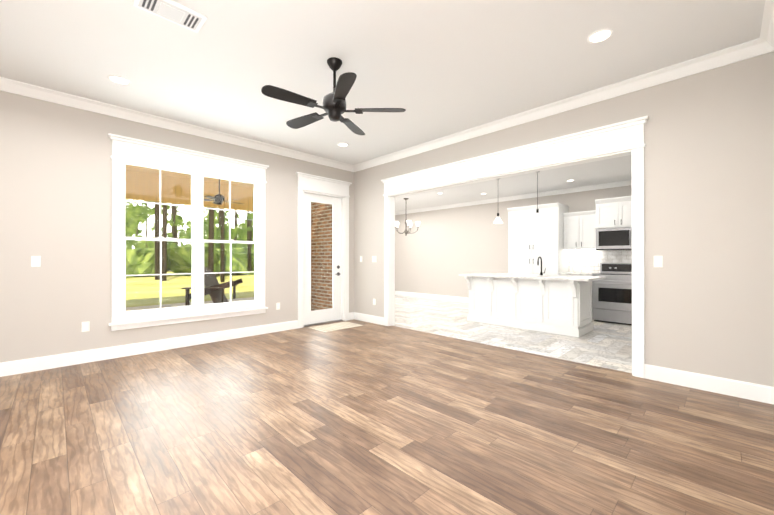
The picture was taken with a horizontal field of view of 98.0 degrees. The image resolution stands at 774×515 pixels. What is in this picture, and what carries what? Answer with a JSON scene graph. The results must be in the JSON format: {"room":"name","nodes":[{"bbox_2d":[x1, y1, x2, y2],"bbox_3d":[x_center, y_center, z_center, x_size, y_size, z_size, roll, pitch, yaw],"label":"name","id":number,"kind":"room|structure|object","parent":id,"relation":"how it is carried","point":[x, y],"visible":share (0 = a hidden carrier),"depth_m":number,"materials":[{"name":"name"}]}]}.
{"room":"empty living room","nodes":[
{"label":"empty living room","id":0,"kind":"room"},
{"bbox_2d":[0,91,353,362],"bbox_3d":[-2.825,-0.295,4.682,5.950,3.040,0.150,0,0,-45],"label":"wall","id":1,"kind":"structure","parent":0,"point":[55,187],"depth_m":3.85,"materials":[{"name":"grey paint"}]},
{"bbox_2d":[31,256,40,266],"bbox_3d":[-3.782,0.041,3.622,0.070,0.115,0.010,0,0,-45],"label":"switch plate","id":2,"kind":"object","parent":1,"relation":"attached to","point":[35,261],"visible":1,"depth_m":3.62,"materials":[{"name":"white"}]},
{"bbox_2d":[81,321,89,331],"bbox_3d":[-3.498,0.802,3.901,0.070,0.115,0.009,0,0,-45],"label":"electrical outlet plate","id":3,"kind":"object","parent":1,"relation":"attached to","point":[85,326],"visible":1,"depth_m":3.90,"materials":[{"name":"white plastic"}]},
{"bbox_2d":[0,320,297,376],"bbox_3d":[-3.150,1.152,4.240,4.512,0.142,0.016,0,0,-45],"label":"baseboard","id":4,"kind":"structure","parent":1,"relation":"attached to","point":[74,358],"depth_m":4.19,"materials":[{"name":"white wood"}]},
{"bbox_2d":[0,77,351,171],"bbox_3d":[-2.683,-1.763,4.649,5.800,0.105,0.105,0,0,-45],"label":"crown molding","id":5,"kind":"structure","parent":1,"relation":"attached to","point":[7,85],"depth_m":4.29,"materials":[{"name":"white wood"}]},
{"bbox_2d":[108,133,268,330],"bbox_3d":[-2.669,-0.295,4.766,2.000,2.370,0.180,0,0,-45],"label":"window","id":6,"kind":"structure","parent":1,"relation":"in","point":[198,306],"depth_m":4.67,"materials":[{"name":"white wood"}]},
{"bbox_2d":[304,193,340,324],"bbox_3d":[-1.205,0.026,6.273,0.867,2.367,0.105,0,0,-45],"label":"door","id":7,"kind":"structure","parent":1,"relation":"in","point":[322,315],"depth_m":6.30,"materials":[{"name":"white wood"}]},
{"bbox_2d":[296,172,351,327],"bbox_3d":[-1.196,-0.121,6.268,1.193,2.700,0.245,0,0,-45],"label":"door frame","id":8,"kind":"structure","parent":1,"relation":"attached to","point":[315,184],"depth_m":6.23,"materials":[{"name":"white wood"}]},
{"bbox_2d":[311,202,332,310],"bbox_3d":[-1.714,-0.436,7.717,0.098,3.540,2.598,0,0,-45],"label":"brick wall","id":9,"kind":"structure","parent":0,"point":[326,234],"depth_m":7.36,"materials":[{"name":"brown brick"}]},
{"bbox_2d":[0,0,764,164],"bbox_3d":[-0.772,-1.881,2.717,6.100,0.120,5.840,0,0,-45],"label":"ceiling","id":10,"kind":"structure","parent":0,"point":[436,69],"depth_m":3.02,"materials":[{"name":"white paint"}]},
{"bbox_2d":[107,75,130,84],"bbox_3d":[-2.744,-1.815,3.445,0.186,0.008,0.186,0,0,-45],"label":"recessed light","id":11,"kind":"object","parent":10,"relation":"in","point":[118,80],"visible":1,"depth_m":3.44,"materials":[{"name":"white"}]},
{"bbox_2d":[133,0,206,32],"bbox_3d":[-1.593,-1.813,2.481,0.420,0.016,0.240,0,0,-45],"label":"ceiling vent","id":12,"kind":"object","parent":10,"relation":"in","point":[180,15],"visible":0.98,"depth_m":2.48,"materials":[{"name":"white metal"}]},
{"bbox_2d":[261,57,405,134],"bbox_3d":[-0.526,-1.548,3.121,1.248,0.545,1.252,0,0,-45],"label":"ceiling fan","id":13,"kind":"object","parent":10,"relation":"hanging from","point":[334,105],"visible":1,"depth_m":3.06,"materials":[{"name":"black metal"}]},
{"bbox_2d":[337,143,348,146],"bbox_3d":[-0.707,-1.809,5.403,0.186,0.008,0.186,0,0,-45],"label":"recessed light","id":14,"kind":"object","parent":10,"relation":"in","point":[342,144],"visible":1,"depth_m":5.39,"materials":[{"name":"white"}]},
{"bbox_2d":[587,28,613,43],"bbox_3d":[1.753,-1.817,2.766,0.186,0.008,0.186,0,0,-45],"label":"recessed light","id":15,"kind":"object","parent":10,"relation":"in","point":[599,36],"visible":1,"depth_m":2.76,"materials":[{"name":"white"}]},
{"bbox_2d":[0,319,773,514],"bbox_3d":[-0.798,1.269,2.681,6.025,0.100,5.840,0,0,-45],"label":"floor","id":16,"kind":"structure","parent":0,"point":[367,418],"depth_m":2.30,"materials":[{"name":"brown wood"}]},
{"bbox_2d":[309,321,362,332],"bbox_3d":[-0.902,1.220,5.954,0.820,0.016,0.500,0,0,-45],"label":"door mat","id":17,"kind":"object","parent":16,"relation":"on","point":[333,327],"visible":1,"depth_m":5.91,"materials":[{"name":"beige fabric"}]},
{"bbox_2d":[392,295,631,372],"bbox_3d":[1.807,1.282,7.086,3.875,0.100,8.440,0,0,-45],"label":"floor","id":18,"kind":"structure","parent":0,"point":[605,345],"depth_m":5.29,"materials":[{"name":"grey tile"}]},
{"bbox_2d":[459,257,605,336],"bbox_3d":[2.507,0.606,6.035,0.980,1.246,2.220,0,0,-45],"label":"kitchen island","id":19,"kind":"object","parent":18,"relation":"on","point":[556,304],"visible":1,"depth_m":5.65,"materials":[{"name":"white wood"}]},
{"bbox_2d":[507,202,570,274],"bbox_3d":[3.389,0.050,7.564,0.640,2.364,1.090,0,0,-45],"label":"tall cabinet","id":20,"kind":"object","parent":18,"relation":"on","point":[530,241],"depth_m":7.28,"materials":[{"name":"white wood"}]},
{"bbox_2d":[559,274,591,275],"bbox_3d":[3.995,0.794,6.963,0.620,0.874,0.608,0,0,-45],"label":"base cabinet","id":21,"kind":"object","parent":18,"relation":"on","point":[559,274],"depth_m":6.70,"materials":[{"name":"white"}]},
{"bbox_2d":[592,263,631,324],"bbox_3d":[4.434,0.670,6.429,0.746,1.120,0.756,0,0,-45],"label":"range","id":22,"kind":"object","parent":18,"relation":"on","point":[612,297],"visible":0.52,"depth_m":6.27,"materials":[{"name":"silver metal"}]},
{"bbox_2d":[395,185,631,297],"bbox_3d":[3.079,-0.194,8.453,0.150,2.860,8.290,0,0,-45],"label":"wall","id":23,"kind":"structure","parent":0,"point":[437,252],"depth_m":9.45,"materials":[{"name":"grey paint"}]},
{"bbox_2d":[395,291,468,302],"bbox_3d":[1.635,1.169,9.791,0.016,0.142,4.050,0,0,-45],"label":"baseboard","id":24,"kind":"structure","parent":23,"relation":"attached to","point":[411,294],"depth_m":10.00,"materials":[{"name":"white wood"}]},
{"bbox_2d":[395,180,631,214],"bbox_3d":[3.047,-1.460,8.319,0.090,0.090,8.140,0,0,-45],"label":"crown molding","id":25,"kind":"structure","parent":23,"relation":"attached to","point":[580,189],"depth_m":7.95,"materials":[{"name":"white wood"}]},
{"bbox_2d":[563,210,598,249],"bbox_3d":[4.091,-0.556,7.062,0.350,0.775,0.608,0,0,-45],"label":"upper cabinet","id":26,"kind":"object","parent":23,"relation":"attached to","point":[580,227],"depth_m":6.94,"materials":[{"name":"white wood"}]},
{"bbox_2d":[569,250,631,272],"bbox_3d":[4.956,-0.127,6.441,0.006,0.887,2.710,0,0,-45],"label":"tile backsplash","id":27,"kind":"structure","parent":23,"relation":"attached to","point":[588,261],"depth_m":7.06,"materials":[{"name":"white tile"}]},
{"bbox_2d":[595,196,631,228],"bbox_3d":[4.550,-0.857,6.549,0.420,0.575,0.760,0,0,-45],"label":"upper cabinet","id":28,"kind":"object","parent":23,"relation":"attached to","point":[616,212],"depth_m":6.44,"materials":[{"name":"white wood"}]},
{"bbox_2d":[596,227,631,250],"bbox_3d":[4.537,-0.355,6.534,0.458,0.420,0.750,0,0,-45],"label":"microwave","id":29,"kind":"object","parent":28,"relation":"attached to","point":[614,239],"visible":0.58,"depth_m":6.44,"materials":[{"name":"silver metal"}]},
{"bbox_2d":[395,155,631,211],"bbox_3d":[1.834,-1.568,7.120,3.800,0.120,8.440,0,0,-45],"label":"ceiling","id":30,"kind":"structure","parent":0,"point":[617,169],"depth_m":6.95,"materials":[{"name":"white paint"}]},
{"bbox_2d":[395,198,419,235],"bbox_3d":[0.464,-1.024,8.571,0.710,0.960,0.685,0,0,-45],"label":"chandelier","id":31,"kind":"object","parent":30,"relation":"hanging from","point":[408,223],"visible":0.98,"depth_m":8.51,"materials":[{"name":"white glass"}]},
{"bbox_2d":[493,213,502,223],"bbox_3d":[2.099,-1.076,6.354,0.190,0.870,0.190,0,0,-45],"label":"pendant light","id":32,"kind":"object","parent":30,"relation":"hanging from","point":[498,220],"visible":0.79,"depth_m":6.32,"materials":[{"name":"white glass"}]},
{"bbox_2d":[532,171,542,220],"bbox_3d":[2.612,-1.077,5.835,0.190,0.870,0.190,0,0,-45],"label":"pendant light","id":33,"kind":"object","parent":30,"relation":"hanging from","point":[537,217],"visible":0.81,"depth_m":5.82,"materials":[{"name":"white glass"}]},
{"bbox_2d":[354,52,773,386],"bbox_3d":[0.430,-0.492,5.729,0.150,3.440,8.440,0,0,-45],"label":"wall","id":34,"kind":"structure","parent":0,"point":[709,210],"depth_m":3.14,"materials":[{"name":"grey paint"}]},
{"bbox_2d":[352,312,383,324],"bbox_3d":[-0.362,1.159,6.389,0.040,0.142,0.880,0,0,-45],"label":"baseboard","id":35,"kind":"structure","parent":34,"relation":"attached to","point":[358,316],"depth_m":6.38,"materials":[{"name":"white wood"}]},
{"bbox_2d":[381,115,648,377],"bbox_3d":[1.340,-0.093,4.806,0.280,2.635,3.850,0,0,-45],"label":"door frame","id":36,"kind":"structure","parent":34,"relation":"attached to","point":[619,139],"depth_m":4.02,"materials":[{"name":"white wood"}]},
{"bbox_2d":[352,39,755,171],"bbox_3d":[1.250,-1.763,4.722,0.105,0.105,5.310,0,0,-45],"label":"crown molding","id":37,"kind":"structure","parent":34,"relation":"attached to","point":[747,50],"depth_m":3.69,"materials":[{"name":"white wood"}]},
{"bbox_2d":[654,256,662,266],"bbox_3d":[2.686,0.041,3.331,0.010,0.115,0.070,0,0,-45],"label":"switch plate","id":38,"kind":"object","parent":34,"relation":"attached to","point":[658,261],"visible":1,"depth_m":3.33,"materials":[{"name":"white"}]},
{"bbox_2d":[644,364,771,403],"bbox_3d":[2.909,1.149,3.098,0.016,0.142,0.860,0,0,-45],"label":"baseboard","id":39,"kind":"structure","parent":34,"relation":"attached to","point":[745,390],"depth_m":3.05,"materials":[{"name":"white wood"}]},
{"bbox_2d":[756,0,773,55],"bbox_3d":[1.139,-1.775,0.783,5.800,0.105,0.105,0,0,-45],"label":"crown molding","id":40,"kind":"structure","parent":34,"relation":"attached to","point":[763,44],"depth_m":2.67,"materials":[{"name":"white wood"}]},
{"bbox_2d":[772,387,773,404],"bbox_3d":[1.170,1.142,0.744,5.800,0.142,0.016,0,0,-45],"label":"baseboard","id":41,"kind":"structure","parent":34,"relation":"attached to","point":[772,387],"depth_m":2.79,"materials":[{"name":"white wood"}]},
{"label":"outside","id":42,"kind":"structure","parent":0,"visible":0},
{"bbox_2d":[125,199,254,282],"bbox_3d":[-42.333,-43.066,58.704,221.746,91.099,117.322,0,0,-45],"label":"trees","id":43,"kind":"object","parent":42,"point":[143,246],"depth_m":26.26,"materials":[{"name":"green plant"}]},
{"bbox_2d":[126,271,254,306],"bbox_3d":[-56.957,1.539,63.657,160.000,0.001,159.850,0,0,-45],"label":"ground","id":44,"kind":"structure","parent":42,"point":[133,298],"depth_m":14.65,"materials":[{"name":"green plant"}]},
{"bbox_2d":[126,297,254,310],"bbox_3d":[-4.707,1.306,6.545,10.000,0.128,5.149,0,0,-45],"label":"porch","id":45,"kind":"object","parent":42,"point":[171,305],"depth_m":8.74,"materials":[{"name":"beige concrete"}]},
{"bbox_2d":[125,164,253,211],"bbox_3d":[-4.760,-0.524,6.603,10.400,3.532,5.299,0,0,-45],"label":"porch roof","id":46,"kind":"structure","parent":45,"relation":"on","point":[209,187],"depth_m":9.01,"materials":[{"name":"brown wood"}]},
{"bbox_2d":[204,179,241,204],"bbox_3d":[-3.969,-1.706,7.980,1.127,0.920,1.121,0,0,-45],"label":"fan","id":47,"kind":"object","parent":46,"relation":"hanging from","point":[219,200],"depth_m":7.89,"materials":[{"name":"grey metal"}]},
{"bbox_2d":[181,266,242,305],"bbox_3d":[-3.879,0.721,7.593,1.022,1.049,0.874,0,0,-5],"label":"chair","id":48,"kind":"object","parent":45,"relation":"on","point":[212,289],"depth_m":7.36,"materials":[{"name":"black wood"}]}
]}

